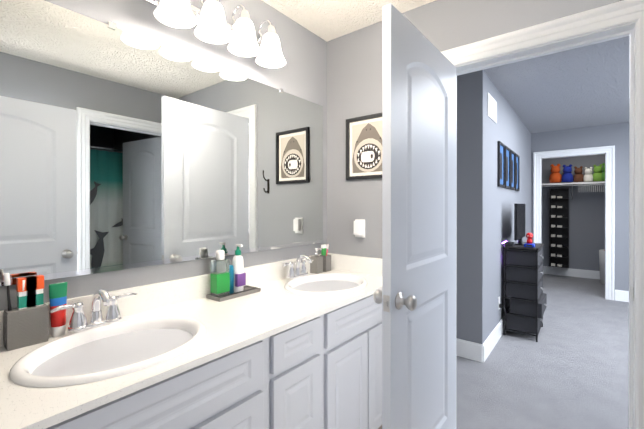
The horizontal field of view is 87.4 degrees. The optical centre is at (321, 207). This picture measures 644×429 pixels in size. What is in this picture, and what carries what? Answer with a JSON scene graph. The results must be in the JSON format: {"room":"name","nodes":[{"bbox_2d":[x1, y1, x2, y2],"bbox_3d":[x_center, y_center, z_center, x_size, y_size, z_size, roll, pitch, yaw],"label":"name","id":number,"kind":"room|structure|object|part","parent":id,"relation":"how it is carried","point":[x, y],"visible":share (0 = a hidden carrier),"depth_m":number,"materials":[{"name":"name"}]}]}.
{"room":"bathroom","nodes":[
{"label":"bathroom","id":0,"kind":"room"},
{"bbox_2d":[0,0,326,310],"bbox_3d":[-0.574,0.071,1.655,0.131,2.440,2.070,0,0,38],"label":"wall","id":1,"kind":"structure","parent":0,"point":[120,149],"depth_m":1.37,"materials":[{"name":"grey paint"}]},
{"bbox_2d":[143,0,285,67],"bbox_3d":[-0.445,-0.851,1.538,0.234,0.226,0.760,0,0,38],"label":"sconce","id":2,"kind":"object","parent":1,"relation":"attached to","point":[208,20],"visible":1,"depth_m":1.51,"materials":[{"name":"white glass"}]},
{"bbox_2d":[262,0,629,132],"bbox_3d":[2.745,-1.177,2.797,5.140,0.050,7.970,0,0,38],"label":"ceiling","id":3,"kind":"structure","parent":0,"point":[584,86],"depth_m":2.92,"materials":[{"name":"grey paint"}]},
{"bbox_2d":[456,70,485,343],"bbox_3d":[0.848,0.067,3.266,1.340,2.440,0.120,0,0,38],"label":"wall","id":4,"kind":"structure","parent":0,"point":[471,219],"depth_m":2.86,"materials":[{"name":"grey paint"}]},
{"bbox_2d":[456,338,479,361],"bbox_3d":[0.798,1.214,3.222,1.320,0.147,0.014,0,0,38],"label":"baseboard","id":5,"kind":"structure","parent":4,"relation":"attached to","point":[474,351],"depth_m":2.87,"materials":[{"name":"white wood"}]},
{"bbox_2d":[327,0,621,258],"bbox_3d":[0.698,0.071,1.896,1.595,2.440,0.120,0,0,38],"label":"wall","id":6,"kind":"structure","parent":0,"point":[354,74],"depth_m":2.13,"materials":[{"name":"grey paint"}]},
{"bbox_2d":[0,253,327,344],"bbox_3d":[-0.522,0.369,1.615,0.020,0.105,1.826,0,0,38],"label":"backsplash","id":7,"kind":"structure","parent":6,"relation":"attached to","point":[156,295],"depth_m":1.46,"materials":[{"name":"white stone"}]},
{"bbox_2d":[328,253,381,276],"bbox_3d":[0.256,0.368,2.153,0.541,0.105,0.019,0,0,38],"label":"backsplash","id":8,"kind":"structure","parent":6,"relation":"attached to","point":[338,261],"depth_m":2.16,"materials":[{"name":"white stone"}]},
{"bbox_2d":[353,219,364,237],"bbox_3d":[0.233,0.135,2.154,0.072,0.116,0.047,0,0,38],"label":"outlet","id":9,"kind":"object","parent":6,"relation":"attached to","point":[359,227],"visible":0.98,"depth_m":2.15,"materials":[{"name":"white plastic"}]},
{"bbox_2d":[346,113,381,179],"bbox_3d":[0.291,-0.380,2.126,0.330,0.400,0.017,0,0,38],"label":"framed picture","id":10,"kind":"object","parent":6,"relation":"attached to","point":[363,147],"visible":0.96,"depth_m":2.15,"materials":[{"name":"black paper"}]},
{"bbox_2d":[373,3,455,428],"bbox_3d":[0.468,0.269,1.524,0.173,2.030,0.742,0,0,39],"label":"door leaf","id":11,"kind":"structure","parent":6,"relation":"in","point":[419,207],"depth_m":1.42,"materials":[{"name":"white wood"}]},
{"bbox_3d":[0.239,0.354,1.326,0.069,0.066,0.066,0,0,39],"label":"main door knob","id":12,"kind":"part","parent":11,"relation":"part of","materials":[{"name":"silver metal"}]},
{"bbox_3d":[0.236,0.355,1.240,0.025,0.060,0.008,0,0,39],"label":"main door latch","id":13,"kind":"part","parent":11,"relation":"part of","materials":[{"name":"silver metal"}]},
{"bbox_3d":[0.320,0.355,1.260,0.069,0.066,0.066,0,0,39],"label":"main door knob","id":14,"kind":"part","parent":11,"relation":"part of","materials":[{"name":"silver metal"}]},
{"bbox_2d":[441,0,643,428],"bbox_3d":[1.019,0.223,1.645,0.936,2.138,0.172,0,0,38],"label":"door frame","id":15,"kind":"structure","parent":6,"relation":"attached to","point":[619,19],"depth_m":1.42,"materials":[{"name":"white wood"}]},
{"bbox_2d":[486,74,530,338],"bbox_3d":[2.293,0.065,4.120,0.120,2.440,3.010,0,0,38],"label":"wall","id":16,"kind":"structure","parent":0,"point":[510,130],"depth_m":3.38,"materials":[{"name":"grey paint"}]},
{"bbox_2d":[488,92,496,122],"bbox_3d":[1.556,-0.902,3.070,0.011,0.200,0.350,0,0,38],"label":"air vent","id":17,"kind":"object","parent":16,"relation":"in","point":[492,108],"visible":1,"depth_m":3.04,"materials":[{"name":"white plastic"}]},
{"bbox_2d":[480,308,509,361],"bbox_3d":[2.310,1.211,4.026,0.025,0.147,3.144,0,0,38],"label":"baseboard","id":18,"kind":"structure","parent":16,"relation":"attached to","point":[486,348],"depth_m":3.02,"materials":[{"name":"white wood"}]},
{"bbox_2d":[497,141,504,187],"bbox_3d":[1.797,-0.423,3.372,0.019,0.440,0.280,0,0,38],"label":"picture frames","id":19,"kind":"object","parent":16,"relation":"attached to","point":[500,164],"visible":1,"depth_m":3.35,"materials":[{"name":"black metal"}]},
{"bbox_2d":[500,145,502,184],"bbox_3d":[1.792,-0.423,3.375,0.008,0.390,0.230,0,0,38],"label":"art","id":20,"kind":"object","parent":19,"relation":"attached to","point":[501,146],"depth_m":3.38,"materials":[{"name":"blue paper"}]},
{"bbox_2d":[498,296,505,334],"bbox_3d":[1.787,1.081,3.332,0.058,0.389,0.119,0,0,38],"label":"outlet","id":21,"kind":"object","parent":16,"relation":"attached to","point":[500,306],"visible":0.98,"depth_m":3.32,"materials":[{"name":"white plastic"}]},
{"bbox_3d":[1.795,1.114,3.338,0.053,0.324,0.099,0,0,38],"label":"cord","id":22,"kind":"part","parent":21,"relation":"part of","materials":[{"name":"black plastic"}]},
{"bbox_2d":[505,146,510,188],"bbox_3d":[1.994,-0.424,3.623,0.019,0.440,0.280,0,0,38],"label":"picture frames","id":23,"kind":"object","parent":16,"relation":"attached to","point":[507,168],"visible":0.73,"depth_m":3.64,"materials":[{"name":"black metal"}]},
{"bbox_2d":[506,150,508,185],"bbox_3d":[1.990,-0.424,3.627,0.008,0.390,0.230,0,0,38],"label":"art","id":24,"kind":"object","parent":23,"relation":"attached to","point":[507,151],"depth_m":3.64,"materials":[{"name":"blue paper"}]},
{"bbox_2d":[511,150,514,189],"bbox_3d":[2.192,-0.425,3.875,0.019,0.440,0.280,0,0,38],"label":"picture frames","id":25,"kind":"object","parent":16,"relation":"attached to","point":[512,170],"visible":0.77,"depth_m":3.89,"materials":[{"name":"black metal"}]},
{"bbox_2d":[512,154,513,186],"bbox_3d":[2.187,-0.425,3.878,0.008,0.390,0.230,0,0,38],"label":"art","id":26,"kind":"object","parent":25,"relation":"attached to","point":[512,154],"depth_m":3.92,"materials":[{"name":"blue paper"}]},
{"bbox_2d":[515,153,519,190],"bbox_3d":[2.389,-0.425,4.127,0.019,0.440,0.280,0,0,38],"label":"picture frames","id":27,"kind":"object","parent":16,"relation":"attached to","point":[517,172],"visible":0.73,"depth_m":4.18,"materials":[{"name":"black metal"}]},
{"bbox_2d":[516,157,517,188],"bbox_3d":[2.385,-0.425,4.130,0.008,0.390,0.230,0,0,38],"label":"art","id":28,"kind":"object","parent":27,"relation":"attached to","point":[516,157],"depth_m":4.15,"materials":[{"name":"blue"}]},
{"bbox_2d":[456,274,628,428],"bbox_3d":[3.365,1.311,3.595,5.140,0.050,5.960,0,0,38],"label":"floor","id":29,"kind":"structure","parent":0,"point":[569,369],"depth_m":2.65,"materials":[{"name":"grey carpet"}]},
{"bbox_2d":[503,243,547,341],"bbox_3d":[2.128,0.838,3.496,0.356,0.896,0.532,0,0,38],"label":"dresser","id":30,"kind":"object","parent":29,"relation":"on","point":[527,297],"visible":1,"depth_m":3.32,"materials":[{"name":"black wood"}]},
{"bbox_2d":[505,242,513,245],"bbox_3d":[1.909,0.373,3.425,0.065,0.034,0.120,0,0,38],"label":"cable box","id":31,"kind":"object","parent":30,"relation":"on","point":[509,243],"visible":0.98,"depth_m":3.38,"materials":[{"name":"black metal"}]},
{"bbox_2d":[514,203,526,244],"bbox_3d":[2.115,0.175,3.594,0.140,0.429,0.600,0,0,38],"label":"monitor","id":32,"kind":"object","parent":30,"relation":"on","point":[519,222],"visible":0.88,"depth_m":3.48,"materials":[{"name":"black plastic"}]},
{"bbox_2d":[524,233,534,247],"bbox_3d":[2.044,0.319,3.317,0.090,0.142,0.073,0,0,38],"label":"figurine","id":33,"kind":"object","parent":30,"relation":"on","point":[529,241],"visible":1,"depth_m":3.30,"materials":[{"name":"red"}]},
{"bbox_2d":[599,249,604,283],"bbox_3d":[4.859,0.990,5.612,0.380,0.579,0.380,0,0,38],"label":"hamper","id":34,"kind":"object","parent":29,"relation":"on","point":[602,263],"visible":0.27,"depth_m":5.63,"materials":[{"name":"white"}]},
{"bbox_2d":[542,154,604,270],"bbox_3d":[4.833,0.059,6.151,2.190,2.440,0.120,0,0,38],"label":"wall","id":35,"kind":"structure","parent":0,"point":[586,224],"depth_m":6.15,"materials":[{"name":"grey paint"}]},
{"bbox_2d":[543,266,599,278],"bbox_3d":[4.792,1.206,6.101,1.950,0.147,0.014,0,0,38],"label":"baseboard","id":36,"kind":"structure","parent":35,"relation":"attached to","point":[591,274],"depth_m":6.23,"materials":[{"name":"white wood"}]},
{"bbox_2d":[542,181,604,198],"bbox_3d":[4.697,-0.303,5.977,1.948,0.291,0.321,0,0,38],"label":"closet shelf","id":37,"kind":"object","parent":35,"relation":"attached to","point":[590,183],"visible":0.5,"depth_m":5.97,"materials":[{"name":"white wood"}]},
{"bbox_2d":[549,164,561,182],"bbox_3d":[4.339,-0.630,6.257,0.194,0.360,0.216,0,0,38],"label":"plush toy","id":38,"kind":"object","parent":37,"relation":"on","point":[555,176],"visible":0.92,"depth_m":6.19,"materials":[{"name":"orange fabric"}]},
{"bbox_2d":[549,188,568,267],"bbox_3d":[4.368,0.350,6.199,0.290,1.465,0.280,0,0,38],"label":"organizer","id":39,"kind":"object","parent":37,"relation":"hanging from","point":[558,227],"visible":1,"depth_m":6.27,"materials":[{"name":"black fabric"}]},
{"bbox_2d":[561,164,572,181],"bbox_3d":[4.469,-0.617,6.130,0.180,0.334,0.200,0,0,38],"label":"plush toy","id":40,"kind":"object","parent":37,"relation":"on","point":[567,175],"visible":1,"depth_m":6.07,"materials":[{"name":"blue fabric"}]},
{"bbox_2d":[573,166,583,181],"bbox_3d":[4.607,-0.596,6.047,0.158,0.294,0.177,0,0,38],"label":"plush toy","id":41,"kind":"object","parent":37,"relation":"on","point":[578,176],"visible":0.92,"depth_m":5.99,"materials":[{"name":"brown fabric"}]},
{"bbox_2d":[583,167,592,181],"bbox_3d":[4.704,-0.583,5.944,0.144,0.267,0.162,0,0,38],"label":"plush toy","id":42,"kind":"object","parent":37,"relation":"on","point":[588,176],"visible":0.96,"depth_m":5.89,"materials":[{"name":"white fabric"}]},
{"bbox_2d":[593,164,601,180],"bbox_3d":[4.819,-0.602,5.880,0.166,0.307,0.184,0,0,38],"label":"plush toy","id":43,"kind":"object","parent":37,"relation":"on","point":[597,174],"visible":0.9,"depth_m":5.83,"materials":[{"name":"green fabric"}]},
{"bbox_2d":[591,185,603,191],"bbox_3d":[4.700,-0.323,5.810,0.425,0.108,0.205,0,0,38],"label":"hangers","id":44,"kind":"object","parent":37,"relation":"hanging from","point":[597,189],"visible":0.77,"depth_m":5.78,"materials":[{"name":"white plastic"}]},
{"bbox_2d":[602,163,604,180],"bbox_3d":[4.901,-0.609,5.791,0.173,0.320,0.192,0,0,38],"label":"plush toy","id":45,"kind":"object","parent":37,"relation":"on","point":[603,172],"visible":0.23,"depth_m":5.77,"materials":[{"name":"green fabric"}]},
{"bbox_2d":[531,122,628,299],"bbox_3d":[4.660,0.064,4.253,3.680,2.440,0.120,0,0,38],"label":"wall","id":46,"kind":"structure","parent":0,"point":[618,135],"depth_m":4.65,"materials":[{"name":"grey paint"}]},
{"bbox_2d":[533,145,614,299],"bbox_3d":[3.708,0.213,5.000,0.956,2.138,0.172,0,0,38],"label":"trim","id":47,"kind":"structure","parent":46,"relation":"attached to","point":[607,151],"depth_m":4.72,"materials":[{"name":"white wood"}]},
{"bbox_2d":[615,290,628,301],"bbox_3d":[5.057,1.212,3.860,2.565,0.147,0.014,0,0,38],"label":"baseboard","id":48,"kind":"structure","parent":46,"relation":"attached to","point":[620,295],"depth_m":4.60,"materials":[{"name":"white wood"}]},
{"bbox_3d":[0.237,1.318,0.984,2.240,0.050,2.010,0,0,38],"label":"floor","id":49,"kind":"structure","parent":0,"visible":0},
{"bbox_2d":[56,293,381,428],"bbox_3d":[-0.314,0.867,1.453,0.547,0.850,1.826,0,0,38],"label":"bathroom vanity","id":50,"kind":"object","parent":49,"relation":"on","point":[294,343],"depth_m":1.23,"materials":[{"name":"grey paint"}]},
{"bbox_2d":[0,269,381,428],"bbox_3d":[-0.308,0.432,1.447,0.564,0.020,1.826,0,0,38],"label":"countertop","id":51,"kind":"structure","parent":50,"relation":"on","point":[258,316],"depth_m":1.06,"materials":[{"name":"white stone"}]},
{"bbox_2d":[3,273,48,350],"bbox_3d":[-0.916,0.310,1.042,0.056,0.225,0.098,0,0,38],"label":"toothbrush holder","id":52,"kind":"object","parent":51,"relation":"on","point":[26,322],"visible":0.98,"depth_m":1.03,"materials":[{"name":"grey"}]},
{"bbox_2d":[49,282,66,336],"bbox_3d":[-0.872,0.336,1.114,0.038,0.172,0.050,0,0,38],"label":"toothpaste","id":53,"kind":"object","parent":51,"relation":"on","point":[57,294],"visible":0.98,"depth_m":1.10,"materials":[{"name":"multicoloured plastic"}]},
{"bbox_2d":[48,289,139,332],"bbox_3d":[-0.748,0.340,1.137,0.141,0.133,0.258,0,0,38],"label":"faucet","id":54,"kind":"object","parent":51,"relation":"on","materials":[{"name":"silver metal"}]},
{"bbox_2d":[0,305,235,412],"bbox_3d":[-0.609,0.494,1.029,0.410,0.176,0.510,0,0,38],"label":"sink","id":55,"kind":"object","parent":51,"relation":"in","point":[69,364],"depth_m":1.00,"materials":[{"name":"white ceramic"}]},
{"bbox_2d":[206,285,260,301],"bbox_3d":[-0.423,0.413,1.626,0.105,0.016,0.240,0,0,38],"label":"tray","id":56,"kind":"object","parent":51,"relation":"on","point":[235,292],"depth_m":1.58,"materials":[{"name":"grey"}]},
{"bbox_2d":[280,255,315,276],"bbox_3d":[-0.112,0.337,1.947,0.141,0.133,0.258,0,0,38],"label":"faucet","id":57,"kind":"object","parent":51,"relation":"on","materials":[{"name":"silver metal"}]},
{"bbox_2d":[310,248,322,273],"bbox_3d":[-0.031,0.339,2.157,0.070,0.161,0.060,0,0,38],"label":"soap dispenser","id":58,"kind":"object","parent":51,"relation":"on","point":[316,265],"visible":1,"depth_m":2.14,"materials":[{"name":"grey"}]},
{"bbox_2d":[264,269,381,300],"bbox_3d":[0.027,0.492,1.839,0.410,0.176,0.510,0,0,38],"label":"sink","id":59,"kind":"object","parent":51,"relation":"in","point":[329,285],"depth_m":1.88,"materials":[{"name":"white ceramic"}]},
{"bbox_2d":[320,244,330,271],"bbox_3d":[0.022,0.331,2.226,0.055,0.176,0.055,0,0,38],"label":"cup","id":60,"kind":"object","parent":51,"relation":"on","point":[326,262],"visible":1,"depth_m":2.21,"materials":[{"name":"grey"}]},
{"bbox_2d":[270,354,320,428],"bbox_3d":[-0.095,0.761,1.304,0.019,0.293,0.271,0,0,38],"label":"door","id":61,"kind":"structure","parent":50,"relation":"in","point":[295,391],"depth_m":1.30,"materials":[{"name":"grey paint"}]},
{"bbox_2d":[270,317,320,374],"bbox_3d":[-0.095,0.525,1.304,0.019,0.135,0.271,0,0,38],"label":"drawer","id":62,"kind":"object","parent":50,"relation":"in","point":[290,346],"depth_m":1.28,"materials":[{"name":"grey paint"}]}
]}

